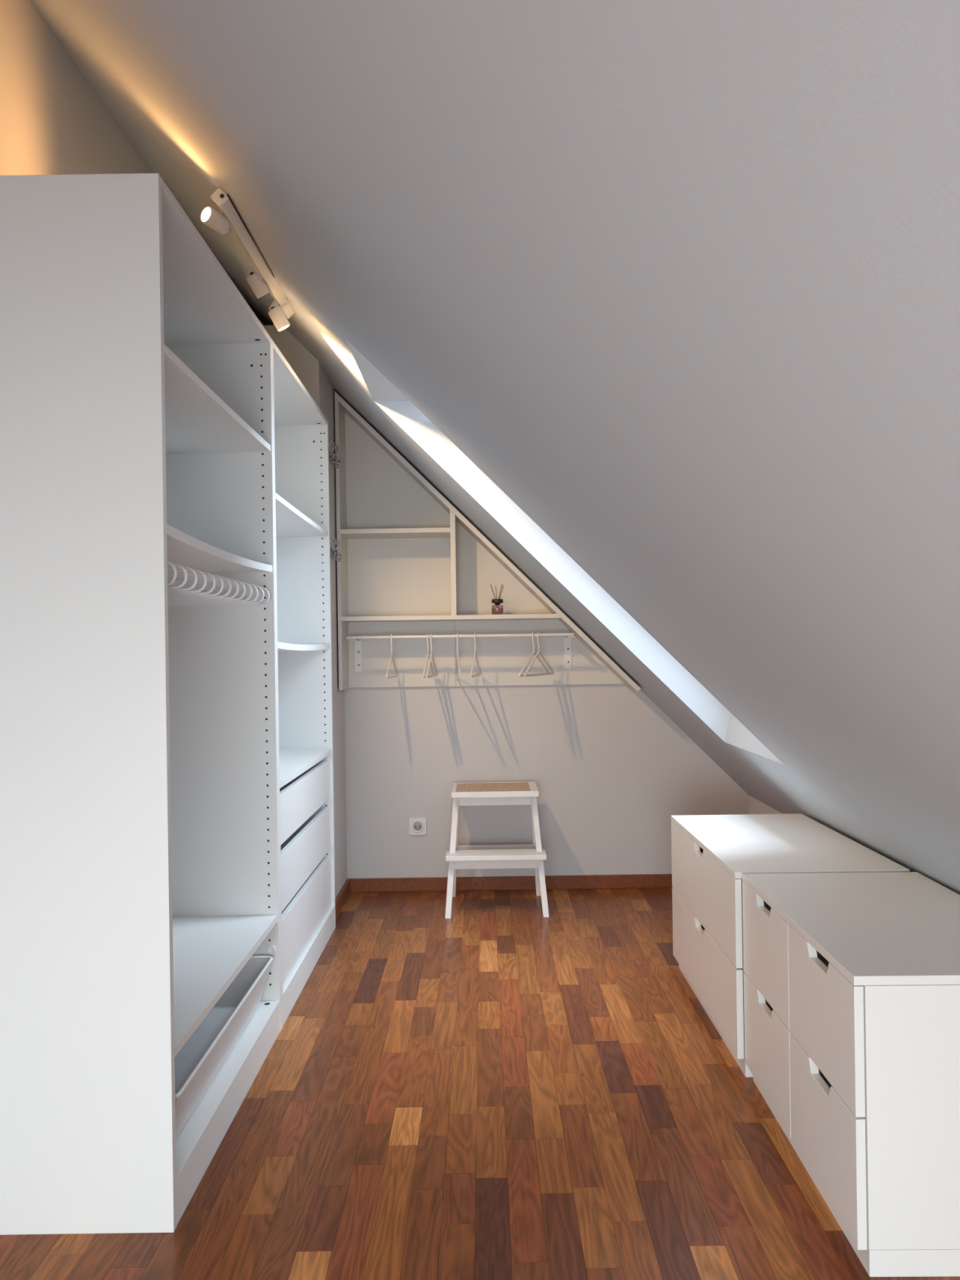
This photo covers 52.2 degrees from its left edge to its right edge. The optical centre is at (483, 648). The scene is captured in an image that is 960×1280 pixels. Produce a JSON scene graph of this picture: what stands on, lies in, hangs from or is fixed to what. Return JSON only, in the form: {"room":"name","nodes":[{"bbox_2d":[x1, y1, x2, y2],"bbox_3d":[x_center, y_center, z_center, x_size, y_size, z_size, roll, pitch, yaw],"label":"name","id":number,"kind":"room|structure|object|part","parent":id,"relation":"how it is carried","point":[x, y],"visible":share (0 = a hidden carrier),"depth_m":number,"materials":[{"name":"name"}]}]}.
{"room":"walk-in closet","nodes":[
{"label":"walk-in closet","id":0,"kind":"room"},
{"bbox_2d":[0,0,151,175],"bbox_3d":[-1.159,-0.258,1.738,0.150,2.750,5.776,-1,0,0],"label":"wall","id":1,"kind":"structure","parent":0,"point":[53,122],"depth_m":2.46,"materials":[{"name":"paint"}]},
{"bbox_2d":[262,325,346,897],"bbox_3d":[-0.861,-0.087,4.186,0.440,2.400,0.579,-1,0,0],"label":"wall","id":2,"kind":"structure","parent":0,"point":[306,366],"depth_m":4.18,"materials":[{"name":"paint"}]},
{"bbox_2d":[328,436,341,468],"bbox_3d":[-0.630,-0.817,4.075,0.044,0.094,0.230,-1,0,0],"label":"hook rack","id":3,"kind":"object","parent":2,"relation":"attached to","point":[331,457],"visible":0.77,"depth_m":4.07,"materials":[{"name":"silver metal"}]},
{"bbox_2d":[329,535,342,562],"bbox_3d":[-0.624,-0.417,4.075,0.044,0.094,0.230,-1,0,0],"label":"hook rack","id":4,"kind":"object","parent":2,"relation":"attached to","point":[333,556],"visible":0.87,"depth_m":4.07,"materials":[{"name":"silver metal"}]},
{"bbox_2d":[335,879,350,917],"bbox_3d":[-0.617,1.079,4.181,0.015,0.060,0.561,-1,0,0],"label":"baseboard","id":5,"kind":"structure","parent":2,"relation":"attached to","point":[341,897],"depth_m":4.24,"materials":[{"name":"brown wood"}]},
{"bbox_2d":[0,887,959,1279],"bbox_3d":[0.076,1.129,1.576,2.480,0.060,6.000,-1,0,0],"label":"floor","id":6,"kind":"structure","parent":0,"point":[498,1088],"depth_m":2.22,"materials":[{"name":"brown wood"}]},
{"bbox_2d":[0,173,281,1235],"bbox_3d":[-0.837,0.106,2.357,0.467,2.013,0.995,-1,0,0],"label":"wardrobe","id":7,"kind":"object","parent":6,"relation":"on","point":[140,993],"visible":1,"depth_m":1.86,"materials":[{"name":"white laminate"}]},
{"bbox_3d":[-0.834,0.106,1.870,0.461,2.013,0.020,-1,0,0],"label":"panel","id":8,"kind":"part","parent":7,"relation":"part of","materials":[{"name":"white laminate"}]},
{"bbox_3d":[-0.830,-0.148,1.954,0.435,0.056,0.007,-1,0,0],"label":"rod","id":9,"kind":"part","parent":7,"relation":"part of","materials":[{"name":"white metal"}]},
{"bbox_3d":[-0.830,-0.148,2.025,0.435,0.056,0.007,-1,0,0],"label":"rod","id":10,"kind":"part","parent":7,"relation":"part of","materials":[{"name":"white metal"}]},
{"bbox_3d":[-0.830,-0.148,2.095,0.435,0.056,0.007,-1,0,0],"label":"rod","id":11,"kind":"part","parent":7,"relation":"part of","materials":[{"name":"white metal"}]},
{"bbox_3d":[-0.830,-0.148,2.166,0.435,0.056,0.007,-1,0,0],"label":"rod","id":12,"kind":"part","parent":7,"relation":"part of","materials":[{"name":"white metal"}]},
{"bbox_3d":[-0.830,-0.148,2.236,0.435,0.056,0.007,-1,0,0],"label":"rod","id":13,"kind":"part","parent":7,"relation":"part of","materials":[{"name":"white metal"}]},
{"bbox_3d":[-0.830,-0.148,2.307,0.435,0.056,0.007,-1,0,0],"label":"rod","id":14,"kind":"part","parent":7,"relation":"part of","materials":[{"name":"white metal"}]},
{"bbox_3d":[-0.830,-0.148,2.377,0.435,0.056,0.007,-1,0,0],"label":"rod","id":15,"kind":"part","parent":7,"relation":"part of","materials":[{"name":"white metal"}]},
{"bbox_3d":[-0.830,-0.148,2.447,0.435,0.056,0.007,-1,0,0],"label":"rod","id":16,"kind":"part","parent":7,"relation":"part of","materials":[{"name":"white metal"}]},
{"bbox_2d":[174,1006,236,1093],"bbox_3d":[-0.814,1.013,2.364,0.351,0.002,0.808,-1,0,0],"label":"drawer","id":17,"kind":"object","parent":7,"relation":"on","point":[188,1056],"depth_m":2.47,"materials":[{"name":"white metal"}]},
{"bbox_3d":[-0.830,-0.148,2.518,0.435,0.056,0.007,-1,0,0],"label":"rod","id":18,"kind":"part","parent":7,"relation":"part of","materials":[{"name":"white metal"}]},
{"bbox_3d":[-0.830,-0.148,2.588,0.435,0.056,0.007,-1,0,0],"label":"rod","id":19,"kind":"part","parent":7,"relation":"part of","materials":[{"name":"white metal"}]},
{"bbox_3d":[-0.830,-0.148,2.659,0.435,0.056,0.007,-1,0,0],"label":"rod","id":20,"kind":"part","parent":7,"relation":"part of","materials":[{"name":"white metal"}]},
{"bbox_3d":[-0.849,-0.892,2.357,0.461,0.018,0.955,-1,0,0],"label":"panel","id":21,"kind":"part","parent":7,"relation":"part of","materials":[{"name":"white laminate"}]},
{"bbox_3d":[-0.830,-0.148,2.729,0.435,0.056,0.007,-1,0,0],"label":"rod","id":22,"kind":"part","parent":7,"relation":"part of","materials":[{"name":"white metal"}]},
{"bbox_2d":[164,344,270,453],"bbox_3d":[-0.845,-0.577,2.357,0.455,0.020,0.953,-1,0,0],"label":"shelf","id":23,"kind":"object","parent":7,"relation":"attached to","point":[197,420],"depth_m":2.45,"materials":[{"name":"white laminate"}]},
{"bbox_3d":[-0.830,-0.148,2.800,0.435,0.056,0.007,-1,0,0],"label":"rod","id":24,"kind":"part","parent":7,"relation":"part of","materials":[{"name":"white metal"}]},
{"bbox_2d":[166,524,271,573],"bbox_3d":[-0.840,-0.224,2.357,0.455,0.030,0.953,-1,0,0],"label":"shelf","id":25,"kind":"object","parent":7,"relation":"attached to","point":[184,549],"depth_m":2.32,"materials":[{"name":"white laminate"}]},
{"bbox_3d":[-0.834,0.106,2.845,0.461,2.013,0.020,-1,0,0],"label":"panel","id":26,"kind":"part","parent":7,"relation":"part of","materials":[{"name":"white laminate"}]},
{"bbox_2d":[172,915,277,1057],"bbox_3d":[-0.825,0.784,2.357,0.455,0.022,0.953,-1,0,0],"label":"shelf","id":27,"kind":"object","parent":7,"relation":"attached to","point":[210,952],"depth_m":2.46,"materials":[{"name":"white wood"}]},
{"bbox_3d":[-0.821,1.029,2.357,0.460,0.018,0.955,-1,0,0],"label":"panel","id":28,"kind":"part","parent":7,"relation":"part of","materials":[{"name":"white wood"}]},
{"bbox_2d":[271,339,335,1028],"bbox_3d":[-0.837,0.106,3.374,0.467,2.013,1.038,-1,0,0],"label":"wardrobe","id":29,"kind":"object","parent":6,"relation":"on","point":[300,428],"visible":0.36,"depth_m":3.87,"materials":[{"name":"white laminate"}]},
{"bbox_3d":[-0.834,0.106,2.865,0.461,2.013,0.020,-1,0,0],"label":"panel","id":30,"kind":"part","parent":29,"relation":"part of","materials":[{"name":"white metal"}]},
{"bbox_3d":[-0.849,-0.892,3.374,0.461,0.018,0.998,-1,0,0],"label":"panel","id":31,"kind":"part","parent":29,"relation":"part of","materials":[{"name":"white metal"}]},
{"bbox_2d":[275,492,328,537],"bbox_3d":[-0.843,-0.450,3.374,0.455,0.020,0.996,-1,0,0],"label":"shelf","id":32,"kind":"object","parent":29,"relation":"attached to","point":[291,522],"depth_m":3.48,"materials":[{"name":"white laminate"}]},
{"bbox_2d":[277,641,329,651],"bbox_3d":[-0.837,-0.005,3.374,0.455,0.028,0.996,-1,0,0],"label":"shelf","id":33,"kind":"object","parent":29,"relation":"attached to","point":[282,646],"depth_m":3.54,"materials":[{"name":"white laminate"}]},
{"bbox_3d":[-0.620,0.515,3.374,0.018,0.150,0.986,-1,0,0],"label":"drawer","id":34,"kind":"part","parent":29,"relation":"part of","materials":[{"name":"white metal"}]},
{"bbox_2d":[279,748,331,787],"bbox_3d":[-0.831,0.407,3.374,0.455,0.021,0.996,-1,0,0],"label":"shelf","id":35,"kind":"object","parent":29,"relation":"attached to","point":[293,762],"depth_m":3.49,"materials":[{"name":"white wood"}]},
{"bbox_3d":[-0.617,0.707,3.374,0.018,0.169,0.986,-1,0,0],"label":"drawer","id":36,"kind":"part","parent":29,"relation":"part of","materials":[{"name":"white metal"}]},
{"bbox_3d":[-0.614,0.914,3.374,0.018,0.194,0.986,-1,0,0],"label":"drawer","id":37,"kind":"part","parent":29,"relation":"part of","materials":[{"name":"white wood"}]},
{"bbox_3d":[-0.821,1.029,3.374,0.460,0.018,0.998,-1,0,0],"label":"panel","id":38,"kind":"part","parent":29,"relation":"part of","materials":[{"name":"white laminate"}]},
{"bbox_2d":[444,781,549,918],"bbox_3d":[0.050,0.848,4.193,0.426,0.503,0.386,-1,0,0],"label":"step stool","id":39,"kind":"object","parent":6,"relation":"on","point":[474,793],"visible":1,"depth_m":4.10,"materials":[{"name":"white paint"}]},
{"bbox_3d":[-0.132,0.862,4.101,0.030,0.480,0.209,-1,0,12],"label":"leg","id":40,"kind":"part","parent":39,"relation":"part of","materials":[{"name":"white paint"}]},
{"bbox_3d":[-0.128,0.862,4.331,0.034,0.480,0.107,-1,0,-24],"label":"leg","id":41,"kind":"part","parent":39,"relation":"part of","materials":[{"name":"white paint"}]},
{"bbox_3d":[0.047,0.608,4.238,0.364,0.023,0.296,-1,0,0],"label":"frame","id":42,"kind":"part","parent":39,"relation":"part of","materials":[{"name":"white paint"}]},
{"bbox_3d":[0.228,0.857,4.331,0.034,0.480,0.107,-1,0,24],"label":"leg","id":43,"kind":"part","parent":39,"relation":"part of","materials":[{"name":"white paint"}]},
{"bbox_3d":[0.233,0.857,4.101,0.030,0.480,0.209,-1,0,-12],"label":"leg","id":44,"kind":"part","parent":39,"relation":"part of","materials":[{"name":"white paint"}]},
{"bbox_2d":[671,813,909,1077],"bbox_3d":[0.865,0.826,2.917,0.446,0.522,0.851,-1,0,0],"label":"chest","id":45,"kind":"object","parent":6,"relation":"on","point":[711,854],"visible":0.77,"depth_m":2.79,"materials":[{"name":"white paint"}]},
{"bbox_3d":[0.649,0.700,2.917,0.016,0.227,0.851,-1,0,0],"label":"drawer","id":46,"kind":"part","parent":45,"relation":"part of","materials":[{"name":"white paint"}]},
{"bbox_3d":[0.652,0.930,2.917,0.016,0.226,0.851,-1,0,0],"label":"drawer","id":47,"kind":"part","parent":45,"relation":"part of","materials":[{"name":"white paint"}]},
{"bbox_3d":[0.875,0.811,2.500,0.426,0.458,0.016,-1,0,0],"label":"panel","id":48,"kind":"part","parent":45,"relation":"part of","materials":[{"name":"white paint"}]},
{"bbox_3d":[0.862,0.573,2.917,0.446,0.016,0.851,-1,0,0],"label":"panel","id":49,"kind":"part","parent":45,"relation":"part of","materials":[{"name":"white paint"}]},
{"bbox_2d":[742,871,959,1276],"bbox_3d":[0.871,0.826,2.084,0.439,0.522,0.774,-1,0,1],"label":"chest","id":50,"kind":"object","parent":6,"relation":"on","point":[851,980],"visible":1,"depth_m":1.77,"materials":[{"name":"white paint"}]},
{"bbox_3d":[0.660,0.700,2.281,0.016,0.227,0.385,-1,0,1],"label":"drawer","id":51,"kind":"part","parent":50,"relation":"part of","materials":[{"name":"white paint"}]},
{"bbox_3d":[0.663,0.930,2.281,0.016,0.226,0.385,-1,0,1],"label":"drawer","id":52,"kind":"part","parent":50,"relation":"part of","materials":[{"name":"white paint"}]},
{"bbox_3d":[0.655,0.700,1.893,0.016,0.227,0.385,-1,0,1],"label":"drawer","id":53,"kind":"part","parent":50,"relation":"part of","materials":[{"name":"white paint"}]},
{"bbox_3d":[0.658,0.930,1.893,0.016,0.226,0.385,-1,0,1],"label":"drawer","id":54,"kind":"part","parent":50,"relation":"part of","materials":[{"name":"white paint"}]},
{"bbox_3d":[0.867,0.573,2.084,0.439,0.016,0.774,-1,0,1],"label":"panel","id":55,"kind":"part","parent":50,"relation":"part of","materials":[{"name":"white paint"}]},
{"bbox_3d":[0.875,0.811,1.705,0.420,0.458,0.016,-1,0,1],"label":"panel","id":56,"kind":"part","parent":50,"relation":"part of","materials":[{"name":"white paint"}]},
{"bbox_2d":[31,0,959,894],"bbox_3d":[0.054,-0.476,1.738,2.441,2.441,5.676,-1,0,0],"label":"ceiling","id":57,"kind":"structure","parent":0,"point":[680,279],"depth_m":1.13,"materials":[{"name":"paint"}]},
{"bbox_2d":[200,187,294,331],"bbox_3d":[-0.671,-1.078,2.828,0.098,0.124,0.855,-1,0,0],"label":"track light","id":58,"kind":"object","parent":57,"relation":"attached to","point":[262,282],"visible":1,"depth_m":2.74,"materials":[{"name":"white metal"}]},
{"bbox_3d":[-0.681,-1.117,2.925,0.050,0.035,0.006,-1,0,0],"label":"arm","id":59,"kind":"part","parent":58,"relation":"part of","materials":[{"name":"white metal"}]},
{"bbox_3d":[-0.669,-1.093,3.123,0.035,0.040,0.006,-1,0,0],"label":"arm","id":60,"kind":"part","parent":58,"relation":"part of","materials":[{"name":"white metal"}]},
{"bbox_2d":[346,339,785,765],"bbox_3d":[0.277,-0.290,3.179,1.333,1.268,0.749,-1,0,0],"label":"window","id":61,"kind":"structure","parent":57,"relation":"attached to","point":[404,413],"depth_m":3.53,"materials":[{"name":"glass"}]},
{"bbox_2d":[258,320,748,878],"bbox_3d":[0.056,-0.308,4.536,2.480,2.815,0.120,-1,0,0],"label":"wall","id":62,"kind":"structure","parent":0,"point":[610,770],"depth_m":4.48,"materials":[{"name":"paint"}]},
{"bbox_2d":[408,817,426,835],"bbox_3d":[-0.301,0.809,4.470,0.080,0.080,0.012,-1,0,0],"label":"wall socket","id":63,"kind":"object","parent":62,"relation":"attached to","point":[417,825],"visible":1,"depth_m":4.47,"materials":[{"name":"white plastic"}]},
{"bbox_2d":[413,822,422,830],"bbox_3d":[-0.301,0.809,4.471,0.037,0.037,0.010,-1,0,0],"label":"electrical outlet","id":64,"kind":"object","parent":63,"relation":"on","point":[417,825],"depth_m":4.47,"materials":[{"name":"white plastic"}]},
{"bbox_2d":[334,391,640,692],"bbox_3d":[0.017,-0.467,4.365,1.313,1.327,0.221,-1,0,0],"label":"wall shelf unit","id":65,"kind":"object","parent":62,"relation":"attached to","point":[411,566],"visible":0.99,"depth_m":4.46,"materials":[{"name":"white wood"}]},
{"bbox_3d":[-0.632,-0.471,4.365,0.016,1.301,0.221,-1,0,0],"label":"panel","id":66,"kind":"part","parent":65,"relation":"part of","materials":[{"name":"white wood"}]},
{"bbox_2d":[385,634,398,679],"bbox_3d":[-0.403,0.031,4.280,0.010,0.191,0.327,-1,0,3],"label":"clothes hanger","id":67,"kind":"object","parent":65,"relation":"hanging from","point":[391,635],"visible":1,"depth_m":4.27,"materials":[{"name":"white plastic"}]},
{"bbox_3d":[-0.402,0.073,4.280,0.009,0.105,0.327,-1,0,3],"label":"frame","id":68,"kind":"part","parent":67,"relation":"part of","materials":[{"name":"white plastic"}]},
{"bbox_3d":[-0.386,-0.514,4.361,0.478,0.020,0.203,-1,0,0],"label":"shelf","id":69,"kind":"part","parent":65,"relation":"part of","materials":[{"name":"white wood"}]},
{"bbox_3d":[-0.380,-0.454,4.469,0.486,1.254,0.014,-1,0,0],"label":"panel","id":70,"kind":"part","parent":65,"relation":"part of","materials":[{"name":"white wood"}]},
{"bbox_2d":[422,633,434,678],"bbox_3d":[-0.244,0.028,4.280,0.010,0.191,0.327,-1,0,5],"label":"clothes hanger","id":71,"kind":"object","parent":65,"relation":"hanging from","point":[428,649],"visible":0.95,"depth_m":4.27,"materials":[{"name":"white plastic"}]},
{"bbox_3d":[-0.243,0.071,4.280,0.009,0.105,0.327,-1,0,5],"label":"frame","id":72,"kind":"part","parent":71,"relation":"part of","materials":[{"name":"white plastic"}]},
{"bbox_2d":[425,633,437,678],"bbox_3d":[-0.229,0.028,4.280,0.010,0.191,0.327,-1,0,5],"label":"clothes hanger","id":73,"kind":"object","parent":65,"relation":"hanging from","point":[431,646],"visible":1,"depth_m":4.27,"materials":[{"name":"white plastic"}]},
{"bbox_3d":[-0.228,0.071,4.280,0.009,0.105,0.327,-1,0,5],"label":"frame","id":74,"kind":"part","parent":73,"relation":"part of","materials":[{"name":"white plastic"}]},
{"bbox_3d":[-0.141,-0.138,4.359,0.956,0.019,0.207,-1,0,0],"label":"shelf","id":75,"kind":"part","parent":65,"relation":"part of","materials":[{"name":"white wood"}]},
{"bbox_2d":[454,633,461,677],"bbox_3d":[-0.115,0.026,4.280,0.010,0.191,0.327,-1,0,-5],"label":"clothes hanger","id":76,"kind":"object","parent":65,"relation":"hanging from","point":[457,661],"visible":1,"depth_m":4.27,"materials":[{"name":"white plastic"}]},
{"bbox_3d":[-0.114,0.069,4.280,0.009,0.105,0.327,-1,0,-5],"label":"frame","id":77,"kind":"part","parent":76,"relation":"part of","materials":[{"name":"white plastic"}]},
{"bbox_3d":[-0.103,-0.056,4.280,0.996,0.014,0.014,-1,0,0],"label":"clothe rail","id":78,"kind":"part","parent":65,"relation":"part of","materials":[{"name":"white plastic"}]},
{"bbox_2d":[470,633,481,677],"bbox_3d":[-0.037,0.025,4.280,0.010,0.191,0.327,-1,0,7],"label":"clothes hanger","id":79,"kind":"object","parent":65,"relation":"hanging from","point":[475,648],"visible":1,"depth_m":4.27,"materials":[{"name":"white plastic"}]},
{"bbox_3d":[-0.036,0.068,4.280,0.009,0.105,0.327,-1,0,7],"label":"frame","id":80,"kind":"part","parent":79,"relation":"part of","materials":[{"name":"white plastic"}]},
{"bbox_2d":[490,584,503,614],"bbox_3d":[0.060,-0.219,4.354,0.053,0.138,0.055,-1,0,-39],"label":"reed diffuser","id":81,"kind":"object","parent":65,"relation":"on","point":[497,611],"visible":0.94,"depth_m":4.34,"materials":[{"name":"clear glass"}]},
{"bbox_2d":[518,631,548,676],"bbox_3d":[0.219,0.022,4.280,0.010,0.191,0.327,-1,0,26],"label":"clothes hanger","id":82,"kind":"object","parent":65,"relation":"hanging from","point":[533,633],"visible":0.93,"depth_m":4.27,"materials":[{"name":"white plastic"}]},
{"bbox_3d":[0.220,0.064,4.280,0.009,0.105,0.327,-1,0,26],"label":"frame","id":83,"kind":"part","parent":82,"relation":"part of","materials":[{"name":"white plastic"}]},
{"bbox_2d":[524,631,553,676],"bbox_3d":[0.241,0.021,4.280,0.010,0.191,0.327,-1,0,26],"label":"clothes hanger","id":84,"kind":"object","parent":65,"relation":"hanging from","point":[538,633],"visible":1,"depth_m":4.27,"materials":[{"name":"white plastic"}]},
{"bbox_3d":[0.242,0.064,4.280,0.009,0.105,0.327,-1,0,26],"label":"frame","id":85,"kind":"part","parent":84,"relation":"part of","materials":[{"name":"white plastic"}]},
{"bbox_3d":[0.251,-0.219,4.469,0.767,0.767,0.014,-1,0,0],"label":"panel","id":86,"kind":"part","parent":65,"relation":"part of","materials":[{"name":"white wood"}]},
{"bbox_2d":[346,874,671,892],"bbox_3d":[0.295,1.066,4.468,1.840,0.060,0.015,-1,0,0],"label":"baseboard","id":87,"kind":"structure","parent":62,"relation":"attached to","point":[617,881],"depth_m":4.46,"materials":[{"name":"brown wood"}]},
{"bbox_2d":[748,795,782,814],"bbox_3d":[1.273,0.864,1.738,0.120,0.435,5.676,-1,0,0],"label":"wall","id":88,"kind":"structure","parent":0,"point":[755,806],"depth_m":4.31,"materials":[{"name":"paint"}]}
]}

